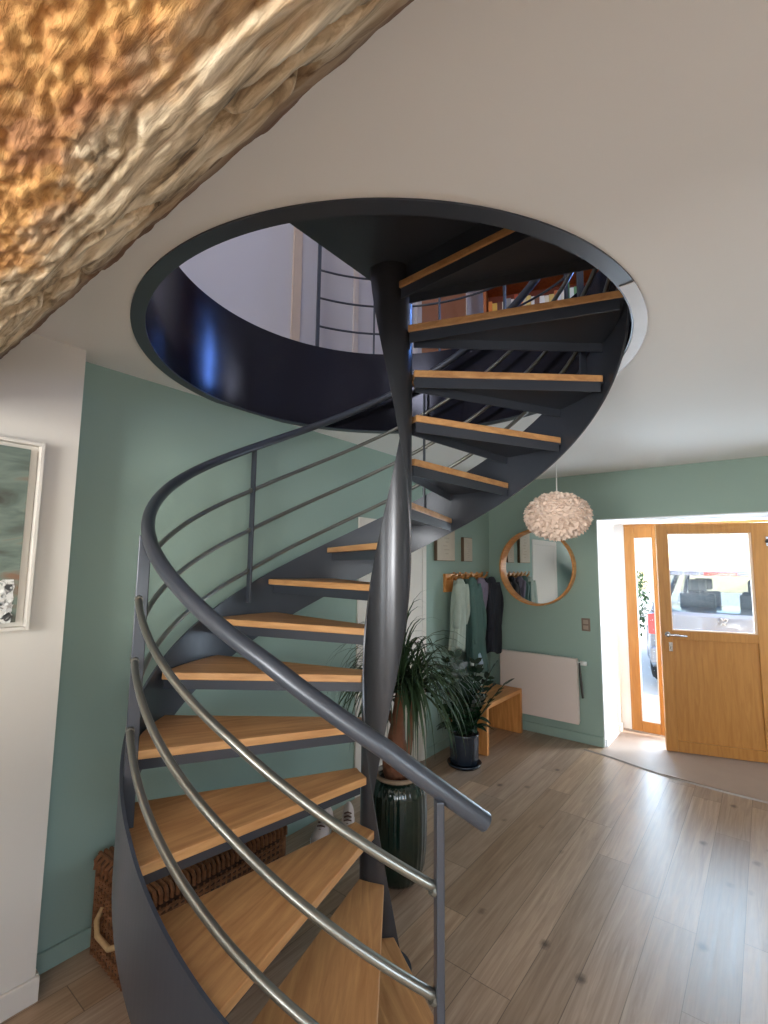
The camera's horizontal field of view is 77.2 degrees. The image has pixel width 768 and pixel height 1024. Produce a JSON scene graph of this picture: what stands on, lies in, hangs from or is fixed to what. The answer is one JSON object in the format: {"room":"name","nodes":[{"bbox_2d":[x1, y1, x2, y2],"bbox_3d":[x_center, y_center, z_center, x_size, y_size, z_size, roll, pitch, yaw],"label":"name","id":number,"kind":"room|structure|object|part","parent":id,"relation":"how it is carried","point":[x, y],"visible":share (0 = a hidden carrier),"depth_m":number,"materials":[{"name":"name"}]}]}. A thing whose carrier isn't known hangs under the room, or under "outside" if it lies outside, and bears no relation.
{"room":"entrance hall","nodes":[
{"label":"entrance hall","id":0,"kind":"room"},
{"bbox_2d":[0,333,86,994],"bbox_3d":[-2.425,0.395,0.616,0.285,2.450,3.433,-4,-8,38],"label":"wall","id":1,"kind":"structure","parent":0,"point":[42,378],"depth_m":1.80,"materials":[{"name":"white paint"}]},
{"bbox_2d":[0,975,39,1022],"bbox_3d":[-2.317,1.562,0.399,0.014,0.085,3.445,-4,-8,38],"label":"baseboard","id":2,"kind":"structure","parent":1,"relation":"attached to","point":[25,994],"depth_m":1.69,"materials":[{"name":"white paint"}]},
{"bbox_2d":[0,436,45,631],"bbox_3d":[-1.546,0.051,1.509,0.035,0.696,0.770,-4,-8,38],"label":"painting","id":3,"kind":"object","parent":1,"relation":"attached to","point":[21,461],"visible":1,"depth_m":1.76,"materials":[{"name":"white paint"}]},
{"bbox_2d":[37,223,490,953],"bbox_3d":[-1.021,-0.893,2.711,0.260,5.500,8.200,-4,-8,38],"label":"wall","id":4,"kind":"structure","parent":0,"point":[137,435],"depth_m":2.50,"materials":[{"name":"green paint"}]},
{"bbox_2d":[36,797,354,974],"bbox_3d":[-0.774,1.820,2.544,0.014,0.075,1.853,-4,-8,38],"label":"baseboard","id":5,"kind":"structure","parent":4,"relation":"attached to","point":[49,958],"depth_m":1.93,"materials":[{"name":"green paint"}]},
{"bbox_2d":[290,227,302,341],"bbox_3d":[-0.557,-2.328,3.219,0.012,2.525,0.070,-4,-8,38],"label":"trim","id":6,"kind":"structure","parent":4,"relation":"attached to","point":[298,235],"depth_m":3.12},
{"bbox_2d":[352,269,358,352],"bbox_3d":[-0.202,-2.275,3.668,0.012,2.525,0.050,-4,-8,38],"label":"trim","id":7,"kind":"structure","parent":4,"relation":"attached to","point":[356,274],"depth_m":3.57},
{"bbox_2d":[354,517,425,797],"bbox_3d":[0.082,1.030,3.710,0.104,1.920,0.880,-4,-8,38],"label":"door","id":8,"kind":"structure","parent":4,"relation":"in","point":[418,557],"depth_m":3.92,"materials":[{"name":"white paint"}]},
{"bbox_2d":[426,737,449,758],"bbox_3d":[0.721,2.045,4.428,0.014,0.075,1.220,-4,-8,38],"label":"baseboard","id":9,"kind":"structure","parent":4,"relation":"attached to","point":[445,743],"depth_m":4.09,"materials":[{"name":"green paint"}]},
{"bbox_2d":[414,292,470,353],"bbox_3d":[0.592,-1.958,4.635,0.030,2.125,1.000,-4,-8,38],"label":"door","id":10,"kind":"structure","parent":4,"relation":"in","point":[462,307],"depth_m":4.57,"materials":[{"name":"purple paint"}]},
{"bbox_2d":[434,531,454,560],"bbox_3d":[0.553,0.243,4.372,0.032,0.400,0.310,-4,-8,38],"label":"canvas","id":11,"kind":"object","parent":4,"relation":"attached to","point":[444,547],"visible":0.58,"depth_m":4.34,"materials":[{"name":"grey fabric"}]},
{"bbox_2d":[443,572,487,591],"bbox_3d":[0.802,0.662,4.592,0.103,0.180,0.740,-4,-8,38],"label":"coat rack","id":12,"kind":"object","parent":4,"relation":"attached to","point":[448,579],"visible":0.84,"depth_m":4.41,"materials":[{"name":"brown wood"}]},
{"bbox_2d":[448,578,469,651],"bbox_3d":[0.666,0.918,4.295,0.125,0.647,0.252,-4,-8,38],"label":"jacket","id":13,"kind":"object","parent":12,"relation":"hanging from","point":[460,596],"visible":0.98,"depth_m":4.25,"materials":[{"name":"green fabric"}]},
{"bbox_2d":[455,578,464,589],"bbox_3d":[0.685,0.683,4.337,0.096,0.170,0.120,-4,-8,38],"label":"hood","id":14,"kind":"object","parent":13,"relation":"attached to","point":[460,582],"depth_m":4.30,"materials":[{"name":"green fabric"}]},
{"bbox_2d":[464,577,488,674],"bbox_3d":[0.887,1.064,4.544,0.147,0.897,0.467,-4,-8,38],"label":"coat","id":15,"kind":"object","parent":12,"relation":"hanging from","point":[476,626],"visible":0.75,"depth_m":4.45,"materials":[{"name":"teal fabric"}]},
{"bbox_2d":[468,577,477,587],"bbox_3d":[0.822,0.691,4.483,0.096,0.170,0.120,-4,-8,38],"label":"hood","id":16,"kind":"object","parent":15,"relation":"attached to","point":[472,581],"depth_m":4.45,"materials":[{"name":"teal fabric"}]},
{"bbox_2d":[476,577,487,607],"bbox_3d":[0.919,0.811,4.591,0.170,0.372,0.120,-4,-8,38],"label":"cardigan","id":17,"kind":"object","parent":12,"relation":"hanging from","point":[484,584],"visible":0.39,"depth_m":4.55,"materials":[{"name":"purple fabric"}]},
{"bbox_2d":[477,577,485,586],"bbox_3d":[0.927,0.710,4.597,0.096,0.170,0.120,-4,-8,38],"label":"hood","id":18,"kind":"object","parent":17,"relation":"attached to","point":[481,580],"depth_m":4.56,"materials":[{"name":"purple fabric"}]},
{"bbox_2d":[484,577,503,653],"bbox_3d":[1.072,1.020,4.767,0.169,0.757,0.396,-4,-8,38],"label":"jacket","id":19,"kind":"object","parent":12,"relation":"hanging from","point":[495,602],"visible":0.7,"depth_m":4.69,"materials":[{"name":"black fabric"}]},
{"bbox_2d":[488,577,495,583],"bbox_3d":[1.066,0.726,4.773,0.096,0.170,0.120,-4,-8,38],"label":"hood","id":20,"kind":"object","parent":19,"relation":"attached to","point":[491,580],"depth_m":4.74,"materials":[{"name":"black fabric"}]},
{"bbox_2d":[461,537,471,561],"bbox_3d":[0.806,0.366,4.683,0.032,0.230,0.170,-4,-8,38],"label":"canvas","id":21,"kind":"object","parent":4,"relation":"attached to","point":[466,543],"visible":1,"depth_m":4.65,"materials":[{"name":"grey fabric"}]},
{"bbox_2d":[0,726,767,1023],"bbox_3d":[0.840,1.736,0.742,5.400,0.124,8.320,-4,-8,38],"label":"floor","id":22,"kind":"structure","parent":0,"point":[593,891],"depth_m":2.30,"materials":[{"name":"brown wood"}]},
{"bbox_2d":[90,846,121,991],"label":"wicker basket","id":23,"kind":"object","parent":22,"relation":"on","point":[102,949],"depth_m":1.88,"materials":[{"name":"wicker"}]},
{"bbox_3d":[-1.037,1.583,1.813,0.239,0.071,0.058,-4,-8,38],"label":"rope handle","id":24,"kind":"part","parent":23,"relation":"part of","materials":[{"name":"beige fabric"}]},
{"bbox_2d":[146,874,187,915],"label":"wicker basket","id":25,"kind":"object","parent":22,"relation":"on","point":[166,896],"depth_m":1.79,"materials":[{"name":"wicker"}]},
{"bbox_2d":[181,848,253,896],"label":"wicker basket","id":26,"kind":"object","parent":22,"relation":"on","point":[206,876],"depth_m":1.94,"materials":[{"name":"wicker"}]},
{"bbox_3d":[-0.818,1.449,2.105,0.426,0.044,0.666,-4,-8,38],"label":"lid","id":27,"kind":"part","parent":26,"relation":"part of","materials":[{"name":"brown wicker"}]},
{"bbox_2d":[244,825,287,864],"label":"wicker basket","id":28,"kind":"object","parent":22,"relation":"on","point":[269,847],"depth_m":2.15,"materials":[{"name":"wicker"}]},
{"bbox_2d":[310,807,332,842],"bbox_3d":[-0.360,1.839,2.818,0.098,0.108,0.260,0,-6,10],"label":"shoe","id":29,"kind":"object","parent":22,"relation":"on","point":[321,830],"visible":0.49,"depth_m":2.77,"materials":[{"name":"white fabric"}]},
{"bbox_2d":[341,801,354,825],"bbox_3d":[-0.217,1.847,2.884,0.098,0.108,0.260,1,-6,-2],"label":"shoe","id":30,"kind":"object","parent":22,"relation":"on","point":[348,817],"visible":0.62,"depth_m":2.90,"materials":[{"name":"white fabric"}]},
{"bbox_2d":[112,214,629,1023],"bbox_3d":[0.019,-0.033,2.075,1.948,3.674,1.950,-4,-8,38],"label":"spiral staircase","id":31,"kind":"structure","parent":22,"relation":"on","point":[193,962],"depth_m":1.86,"materials":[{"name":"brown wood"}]},
{"bbox_3d":[-0.804,0.601,1.555,0.038,1.050,0.012,4,-7,-29],"label":"rail post","id":32,"kind":"part","parent":31,"relation":"part of","materials":[{"name":"metal"}]},
{"bbox_2d":[138,734,355,769],"bbox_3d":[-0.550,0.916,1.994,0.870,0.046,0.372,3,-7,-21],"label":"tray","id":33,"kind":"object","parent":31,"relation":"on","point":[157,762],"depth_m":1.82,"materials":[{"name":"paint"}]},
{"bbox_2d":[143,788,359,884],"bbox_3d":[-0.515,1.078,1.763,0.870,0.046,0.372,7,-9,-43],"label":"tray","id":34,"kind":"object","parent":31,"relation":"on","point":[156,875],"depth_m":1.58,"materials":[{"name":"paint"}]},
{"bbox_3d":[-0.729,0.072,2.648,0.035,0.842,0.012,-4,-8,38],"label":"rail post","id":35,"kind":"part","parent":31,"relation":"part of","materials":[{"name":"metal"}]},
{"bbox_2d":[163,680,361,691],"bbox_3d":[-0.503,0.754,2.224,0.870,0.046,0.372,1,-6,1],"label":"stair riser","id":36,"kind":"object","parent":31,"relation":"on","point":[189,684],"depth_m":2.05,"materials":[{"name":"paint"}]},
{"bbox_2d":[225,851,363,1018],"bbox_3d":[-0.402,1.245,1.562,0.372,0.046,0.870,-2,-7,24],"label":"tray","id":37,"kind":"object","parent":31,"relation":"on","point":[363,851],"depth_m":1.36,"materials":[{"name":"paint"}]},
{"bbox_2d":[234,626,363,644],"bbox_3d":[-0.379,0.590,2.421,0.870,0.046,0.372,-2,-7,23],"label":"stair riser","id":38,"kind":"object","parent":31,"relation":"on","point":[251,631],"depth_m":2.22,"materials":[{"name":"paint"}]},
{"bbox_2d":[273,585,368,600],"bbox_3d":[-0.197,0.419,2.558,0.372,0.046,0.870,7,-9,-45],"label":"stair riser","id":39,"kind":"object","parent":31,"relation":"on","point":[278,590],"depth_m":2.43,"materials":[{"name":"paint"}]},
{"bbox_3d":[0.019,-0.520,2.145,1.892,2.699,1.904,-4,-8,38],"label":"handrail","id":40,"kind":"part","parent":31,"relation":"part of","materials":[{"name":"metal"}]},
{"bbox_2d":[332,550,375,559],"bbox_3d":[0.016,0.241,2.620,0.372,0.046,0.870,3,-7,-23],"label":"tray","id":41,"kind":"object","parent":31,"relation":"on","point":[363,554],"depth_m":2.56,"materials":[{"name":"paint"}]},
{"bbox_3d":[0.087,-1.175,1.583,1.098,0.039,1.055,-4,-8,38],"label":"landing plate","id":42,"kind":"part","parent":31,"relation":"part of","materials":[{"name":"paint"}]},
{"bbox_3d":[-0.002,1.791,1.887,0.220,0.008,0.220,-4,-8,38],"label":"plate","id":43,"kind":"part","parent":31,"relation":"part of","materials":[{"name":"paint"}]},
{"bbox_3d":[0.255,-0.433,3.047,0.012,0.832,0.035,-1,-6,14],"label":"rail post","id":44,"kind":"part","parent":31,"relation":"part of","materials":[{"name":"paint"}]},
{"bbox_2d":[411,510,450,530],"bbox_3d":[0.229,0.053,2.599,0.372,0.046,0.870,1,-6,0],"label":"tray","id":45,"kind":"object","parent":31,"relation":"on","point":[422,520],"depth_m":2.70,"materials":[{"name":"paint"}]},
{"bbox_3d":[0.117,1.167,1.014,0.018,1.060,0.034,1,-6,-7],"label":"rail post","id":46,"kind":"part","parent":31,"relation":"part of","materials":[{"name":"metal"}]},
{"bbox_2d":[412,465,507,500],"bbox_3d":[0.411,-0.143,2.501,0.372,0.046,0.870,-2,-7,22],"label":"tray","id":47,"kind":"object","parent":31,"relation":"on","point":[451,485],"depth_m":2.57,"materials":[{"name":"paint"}]},
{"bbox_2d":[412,422,560,464],"bbox_3d":[0.535,-0.346,2.345,0.372,0.046,0.870,-5,-9,44],"label":"tray","id":48,"kind":"object","parent":31,"relation":"on","point":[505,447],"depth_m":2.39,"materials":[{"name":"paint"}]},
{"bbox_2d":[401,231,595,302],"bbox_3d":[0.435,-0.970,1.806,0.870,0.046,0.372,-2,-7,21],"label":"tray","id":49,"kind":"object","parent":31,"relation":"on","point":[508,257],"depth_m":1.90,"materials":[{"name":"paint"}]},
{"bbox_2d":[414,377,603,416],"bbox_3d":[0.583,-0.554,2.156,0.870,0.046,0.372,3,-7,-24],"label":"tray","id":50,"kind":"object","parent":31,"relation":"on","point":[551,396],"depth_m":2.22,"materials":[{"name":"paint"}]},
{"bbox_2d":[409,297,624,351],"bbox_3d":[0.547,-0.763,1.966,0.870,0.046,0.372,1,-6,-2],"label":"tray","id":51,"kind":"object","parent":31,"relation":"on","point":[593,324],"depth_m":2.03,"materials":[{"name":"paint"}]},
{"bbox_3d":[0.958,-1.068,2.346,0.035,0.832,0.012,2,-6,-9],"label":"rail post","id":52,"kind":"part","parent":31,"relation":"part of","materials":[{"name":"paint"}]},
{"bbox_2d":[326,589,491,889],"bbox_3d":[0.108,1.136,2.516,0.856,1.449,0.821,-3,-7,30],"label":"potted palm","id":53,"kind":"object","parent":22,"relation":"on","point":[400,804],"visible":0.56,"depth_m":2.38,"materials":[{"name":"green plant"}]},
{"bbox_3d":[-0.025,0.951,2.656,0.511,0.547,0.487,-1,-7,16],"label":"crown","id":54,"kind":"part","parent":53,"relation":"part of","materials":[{"name":"green plant"}]},
{"bbox_3d":[0.096,0.852,2.538,0.848,0.879,0.816,-4,-8,38],"label":"crown","id":55,"kind":"part","parent":53,"relation":"part of","materials":[{"name":"green plant"}]},
{"bbox_3d":[0.190,0.966,2.557,0.676,0.606,0.712,3,-7,-18],"label":"crown","id":56,"kind":"part","parent":53,"relation":"part of","materials":[{"name":"green plant"}]},
{"bbox_2d":[423,649,514,770],"bbox_3d":[0.692,1.586,3.876,0.663,0.865,0.646,-4,-8,38],"label":"potted plant","id":57,"kind":"object","parent":22,"relation":"on","point":[470,761],"visible":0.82,"depth_m":3.81,"materials":[{"name":"green plant"}]},
{"bbox_3d":[0.644,1.887,3.861,0.244,0.238,0.244,-4,-8,38],"label":"pot","id":58,"kind":"part","parent":57,"relation":"part of","materials":[{"name":"black ceramic"}]},
{"bbox_2d":[477,683,522,755],"bbox_3d":[0.958,1.880,4.433,0.350,0.408,0.750,-4,-8,38],"label":"bench","id":59,"kind":"object","parent":22,"relation":"on","point":[505,711],"visible":0.59,"depth_m":4.61,"materials":[{"name":"brown wood"}]},
{"bbox_3d":[0.738,1.865,4.154,0.350,0.372,0.040,-4,-8,38],"label":"panel","id":60,"kind":"part","parent":59,"relation":"part of","materials":[{"name":"brown wood"}]},
{"bbox_3d":[1.177,1.931,4.708,0.350,0.372,0.040,-4,-8,38],"label":"panel","id":61,"kind":"part","parent":59,"relation":"part of","materials":[{"name":"brown wood"}]},
{"bbox_2d":[623,727,664,737],"bbox_3d":[2.926,2.086,4.315,1.432,0.018,0.100,-4,-8,38],"label":"trim","id":62,"kind":"structure","parent":22,"relation":"on","point":[624,728],"depth_m":4.60,"materials":[{"name":"wood"}]},
{"bbox_2d":[584,749,767,803],"bbox_3d":[2.255,2.005,3.607,0.102,0.009,1.544,7,-9,-44],"label":"trim","id":63,"kind":"structure","parent":22,"relation":"on","point":[584,749],"depth_m":3.59,"materials":[{"name":"metal"}]},
{"bbox_2d":[373,765,426,889],"bbox_3d":[0.067,1.604,2.480,0.312,0.510,0.310,-4,-8,38],"label":"vase","id":64,"kind":"object","parent":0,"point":[400,805],"depth_m":2.36,"materials":[{"name":"ceramic"}]},
{"bbox_2d":[33,0,767,479],"bbox_3d":[0.945,-0.849,1.082,5.350,0.200,8.500,-4,-8,38],"label":"ceiling","id":65,"kind":"structure","parent":0,"point":[637,130],"depth_m":1.06,"materials":[{"name":"paint"}]},
{"bbox_2d":[0,0,413,358],"bbox_3d":[0.276,-0.690,0.081,4.785,0.391,0.598,-4,-8,38],"label":"ceiling beam","id":66,"kind":"structure","parent":65,"relation":"attached to","point":[113,113],"depth_m":0.56,"materials":[{"name":"brown wood"}]},
{"bbox_2d":[523,462,593,541],"bbox_3d":[1.116,-0.165,3.107,0.428,0.712,0.431,-4,-8,38],"label":"pendant lamp","id":67,"kind":"object","parent":65,"relation":"hanging from","point":[556,516],"visible":1,"depth_m":2.96,"materials":[{"name":"white plastic"}]},
{"bbox_3d":[1.117,-0.308,3.125,0.006,0.425,0.006,-1,-7,16],"label":"cord","id":68,"kind":"part","parent":67,"relation":"part of","materials":[{"name":"white plastic"}]},
{"bbox_3d":[1.113,0.028,3.087,0.430,0.323,0.431,-4,-8,38],"label":"lamp shade","id":69,"kind":"part","parent":67,"relation":"part of","materials":[{"name":"beige paper"}]},
{"bbox_2d":[489,456,767,737],"bbox_3d":[3.058,0.782,3.571,5.290,2.450,0.100,-4,-8,38],"label":"wall","id":70,"kind":"structure","parent":0,"point":[733,485],"depth_m":4.41,"materials":[{"name":"green paint"}]},
{"bbox_2d":[499,530,575,605],"bbox_3d":[1.493,0.542,4.724,0.744,0.744,0.080,-4,-8,38],"label":"round mirror","id":71,"kind":"object","parent":70,"relation":"attached to","point":[535,570],"visible":0.89,"depth_m":4.75,"materials":[{"name":"brown wood"}]},
{"bbox_2d":[500,649,586,724],"bbox_3d":[1.508,1.645,4.576,0.830,0.575,0.086,-4,-8,38],"label":"radiator","id":72,"kind":"object","parent":70,"relation":"attached to","point":[549,684],"visible":0.87,"depth_m":4.52,"materials":[{"name":"metal"}]},
{"bbox_2d":[578,663,583,698],"bbox_3d":[1.763,1.506,4.297,0.037,0.301,0.032,-4,-8,38],"label":"strap","id":73,"kind":"object","parent":72,"relation":"hanging from","point":[580,674],"visible":1,"depth_m":4.29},
{"bbox_2d":[522,720,603,747],"bbox_3d":[1.518,2.064,4.566,1.067,0.085,0.016,-4,-8,38],"label":"baseboard","id":74,"kind":"structure","parent":70,"relation":"attached to","point":[589,739],"depth_m":4.44,"materials":[{"name":"green paint"}]},
{"bbox_2d":[581,618,589,630],"bbox_3d":[1.855,1.036,4.422,0.076,0.116,0.014,-4,-8,38],"label":"wall switch","id":75,"kind":"object","parent":70,"relation":"attached to","point":[585,621],"visible":1,"depth_m":4.42,"materials":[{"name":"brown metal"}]},
{"bbox_3d":[0.947,-1.110,1.111,5.350,0.325,8.500,-4,-8,38],"label":"floor","id":76,"kind":"structure","parent":0,"visible":0},
{"bbox_2d":[130,197,647,433],"bbox_3d":[0.019,-0.897,2.198,2.058,0.540,2.056,-4,-8,38],"label":"rim","id":77,"kind":"object","parent":76,"relation":"attached to","point":[216,354],"visible":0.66,"depth_m":2.58,"materials":[{"name":"metal"}]},
{"bbox_2d":[315,244,568,353],"bbox_3d":[0.492,-1.599,2.541,0.994,0.949,2.062,4,-7,-29],"label":"guard railing","id":78,"kind":"object","parent":76,"relation":"on","point":[319,270],"visible":0.12,"depth_m":3.17,"materials":[{"name":"metal"}]},
{"bbox_3d":[-0.429,-1.529,3.177,0.020,0.930,0.020,4,-7,-27],"label":"rail post","id":79,"kind":"part","parent":78,"relation":"part of","materials":[{"name":"metal"}]},
{"bbox_3d":[-0.064,-1.514,3.280,0.012,0.930,0.020,1,-6,-5],"label":"rail post","id":80,"kind":"part","parent":78,"relation":"part of","materials":[{"name":"metal"}]},
{"bbox_3d":[0.372,-1.515,3.224,0.012,0.930,0.020,-2,-7,20],"label":"rail post","id":81,"kind":"part","parent":78,"relation":"part of","materials":[{"name":"metal"}]},
{"bbox_3d":[0.745,-1.537,2.986,0.020,0.930,0.012,7,-9,-44],"label":"rail post","id":82,"kind":"part","parent":78,"relation":"part of","materials":[{"name":"metal"}]},
{"bbox_3d":[0.979,-1.575,2.617,0.020,0.930,0.012,3,-7,-20],"label":"rail post","id":83,"kind":"part","parent":78,"relation":"part of","materials":[{"name":"metal"}]},
{"bbox_2d":[483,269,598,312],"bbox_3d":[1.735,-1.885,4.848,1.410,2.050,0.280,-1,-7,17],"label":"bookcase","id":84,"kind":"object","parent":76,"relation":"on","point":[495,295],"visible":0.03,"depth_m":5.02,"materials":[{"name":"orange wood"}]},
{"bbox_3d":[1.077,-1.869,5.055,0.030,2.050,0.280,-1,-7,17],"label":"panel","id":85,"kind":"part","parent":84,"relation":"part of","materials":[{"name":"orange wood"}]},
{"bbox_2d":[488,301,491,311],"bbox_3d":[1.115,-2.048,5.013,0.037,0.226,0.146,-1,-7,17],"label":"book","id":86,"kind":"object","parent":84,"relation":"on","point":[489,303],"visible":0.29,"depth_m":4.95,"materials":[{"name":"orange paper"}]},
{"bbox_2d":[492,303,496,310],"bbox_3d":[1.159,-2.035,5.005,0.047,0.200,0.160,-1,-7,17],"label":"book","id":87,"kind":"object","parent":84,"relation":"on","point":[494,305],"visible":0.23,"depth_m":4.94,"materials":[{"name":"yellow paper"}]},
{"bbox_2d":[497,302,501,309],"bbox_3d":[1.207,-2.039,4.992,0.048,0.206,0.162,-1,-7,17],"label":"book","id":88,"kind":"object","parent":84,"relation":"on","point":[499,304],"visible":0.23,"depth_m":4.92,"materials":[{"name":"paper"}]},
{"bbox_2d":[506,298,510,306],"bbox_3d":[1.294,-2.054,4.970,0.043,0.232,0.169,-1,-7,17],"label":"book","id":89,"kind":"object","parent":84,"relation":"on","point":[508,300],"visible":0.23,"depth_m":4.90,"materials":[{"name":"grey paper"}]},
{"bbox_2d":[526,295,530,304],"bbox_3d":[1.475,-2.058,4.899,0.044,0.230,0.144,-1,-7,17],"label":"book","id":90,"kind":"object","parent":84,"relation":"on","point":[528,297],"visible":0.2,"depth_m":4.84,"materials":[{"name":"yellow paper"}]},
{"bbox_3d":[1.775,-1.870,4.976,1.350,2.050,0.012,-1,-7,17],"label":"panel","id":91,"kind":"part","parent":84,"relation":"part of","materials":[{"name":"brown wood"}]},
{"bbox_2d":[539,296,544,302],"bbox_3d":[1.600,-2.048,4.865,0.047,0.204,0.155,-1,-7,17],"label":"book","id":92,"kind":"object","parent":84,"relation":"on","point":[542,298],"visible":0.16,"depth_m":4.80,"materials":[{"name":"white paper"}]},
{"bbox_3d":[1.738,-2.367,4.896,1.350,0.020,0.268,-1,-7,17],"label":"shelf","id":93,"kind":"part","parent":84,"relation":"part of","materials":[{"name":"orange wood"}]},
{"bbox_2d":[549,294,553,301],"bbox_3d":[1.686,-2.051,4.843,0.048,0.208,0.164,-1,-7,17],"label":"book","id":94,"kind":"object","parent":84,"relation":"on","point":[551,296],"visible":0.21,"depth_m":4.77,"materials":[{"name":"yellow paper"}]},
{"bbox_2d":[570,287,573,297],"bbox_3d":[1.863,-2.075,4.779,0.036,0.245,0.144,-1,-7,17],"label":"book","id":95,"kind":"object","parent":84,"relation":"on","point":[572,288],"visible":0.29,"depth_m":4.72,"materials":[{"name":"white paper"}]},
{"bbox_3d":[3.257,0.817,3.870,5.350,2.450,0.620,-4,-8,38],"label":"wall","id":96,"kind":"structure","parent":0,"visible":0},
{"bbox_2d":[606,722,623,746],"bbox_3d":[2.156,2.070,4.486,0.014,0.070,0.610,-4,-8,38],"label":"baseboard reveal","id":97,"kind":"structure","parent":96,"relation":"attached to","point":[618,730],"depth_m":4.43,"materials":[{"name":"white paint"}]},
{"bbox_2d":[623,526,664,735],"bbox_3d":[2.565,1.135,4.705,0.322,1.985,0.065,-4,-8,38],"label":"window","id":98,"kind":"structure","parent":96,"relation":"in","point":[647,532],"depth_m":4.71,"materials":[{"name":"brown wood"}]},
{"bbox_2d":[596,511,767,747],"bbox_3d":[2.745,1.063,4.182,1.450,2.018,0.721,-4,-8,38],"label":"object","id":99,"kind":"structure","parent":96,"relation":"attached to","point":[616,694],"depth_m":4.62,"materials":[{"name":"white paint"}]},
{"bbox_2d":[623,519,767,526],"bbox_3d":[2.961,1.091,4.383,1.344,2.010,0.085,-4,-8,38],"label":"trim","id":100,"kind":"structure","parent":96,"relation":"attached to","point":[762,520],"depth_m":4.43,"materials":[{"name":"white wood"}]},
{"bbox_2d":[655,522,767,762],"bbox_3d":[2.863,1.072,4.101,0.879,1.960,0.120,-2,-7,21],"label":"door","id":101,"kind":"structure","parent":96,"relation":"in","point":[715,683],"depth_m":4.09,"materials":[{"name":"brown wood"}]},
{"bbox_3d":[2.516,1.182,4.219,0.030,0.080,0.012,-2,-7,21],"label":"lock plate","id":102,"kind":"part","parent":101,"relation":"part of","materials":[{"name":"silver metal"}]},
{"bbox_3d":[2.544,1.074,4.192,0.162,0.048,0.064,-2,-7,21],"label":"handle","id":103,"kind":"part","parent":101,"relation":"part of","materials":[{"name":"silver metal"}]},
{"bbox_3d":[2.834,1.537,4.096,0.627,0.855,0.022,-2,-7,21],"label":"panel","id":104,"kind":"part","parent":101,"relation":"part of","materials":[{"name":"brown wood"}]},
{"label":"outside","id":105,"kind":"structure","parent":0,"visible":0},
{"bbox_2d":[638,590,741,721],"bbox_3d":[14.036,3.788,17.528,28.000,0.170,34.580,-4,-8,38],"label":"ground","id":106,"kind":"structure","parent":105,"point":[649,683],"depth_m":7.43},
{"bbox_2d":[636,561,652,636],"bbox_3d":[4.173,1.639,8.659,1.248,1.951,0.975,-4,-8,38],"label":"shrub","id":107,"kind":"object","parent":106,"relation":"on","point":[642,581],"visible":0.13,"depth_m":8.41,"materials":[{"name":"green plant"}]},
{"bbox_2d":[647,570,753,679],"bbox_3d":[5.471,1.697,7.541,1.800,1.553,4.490,-4,-8,38],"label":"car","id":108,"kind":"object","parent":106,"relation":"on","point":[698,608],"visible":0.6,"depth_m":6.37,"materials":[{"name":"silver metal"}]},
{"bbox_2d":[648,613,654,633],"bbox_3d":[4.153,1.426,5.887,1.620,0.260,0.112,-4,-8,38],"label":"tail lamp","id":109,"kind":"object","parent":108,"relation":"attached to","point":[651,618],"depth_m":6.32,"materials":[{"name":"red plastic"}]},
{"bbox_3d":[4.600,1.348,7.049,0.440,0.720,0.140,-4,-8,38],"label":"seat","id":110,"kind":"part","parent":108,"relation":"part of","materials":[{"name":"grey fabric"}]},
{"bbox_3d":[5.219,1.440,7.829,0.440,0.720,0.140,-4,-8,38],"label":"seat","id":111,"kind":"part","parent":108,"relation":"part of","materials":[{"name":"grey fabric"}]},
{"bbox_2d":[704,572,736,575],"bbox_3d":[4.215,0.780,6.028,0.340,0.044,0.025,-4,-8,38],"label":"brake light","id":112,"kind":"object","parent":108,"relation":"on","point":[705,573],"depth_m":6.03,"materials":[{"name":"red plastic"}]},
{"bbox_3d":[5.165,1.305,6.605,0.440,0.720,0.140,-4,-8,38],"label":"seat","id":113,"kind":"part","parent":108,"relation":"part of","materials":[{"name":"grey fabric"}]}
]}

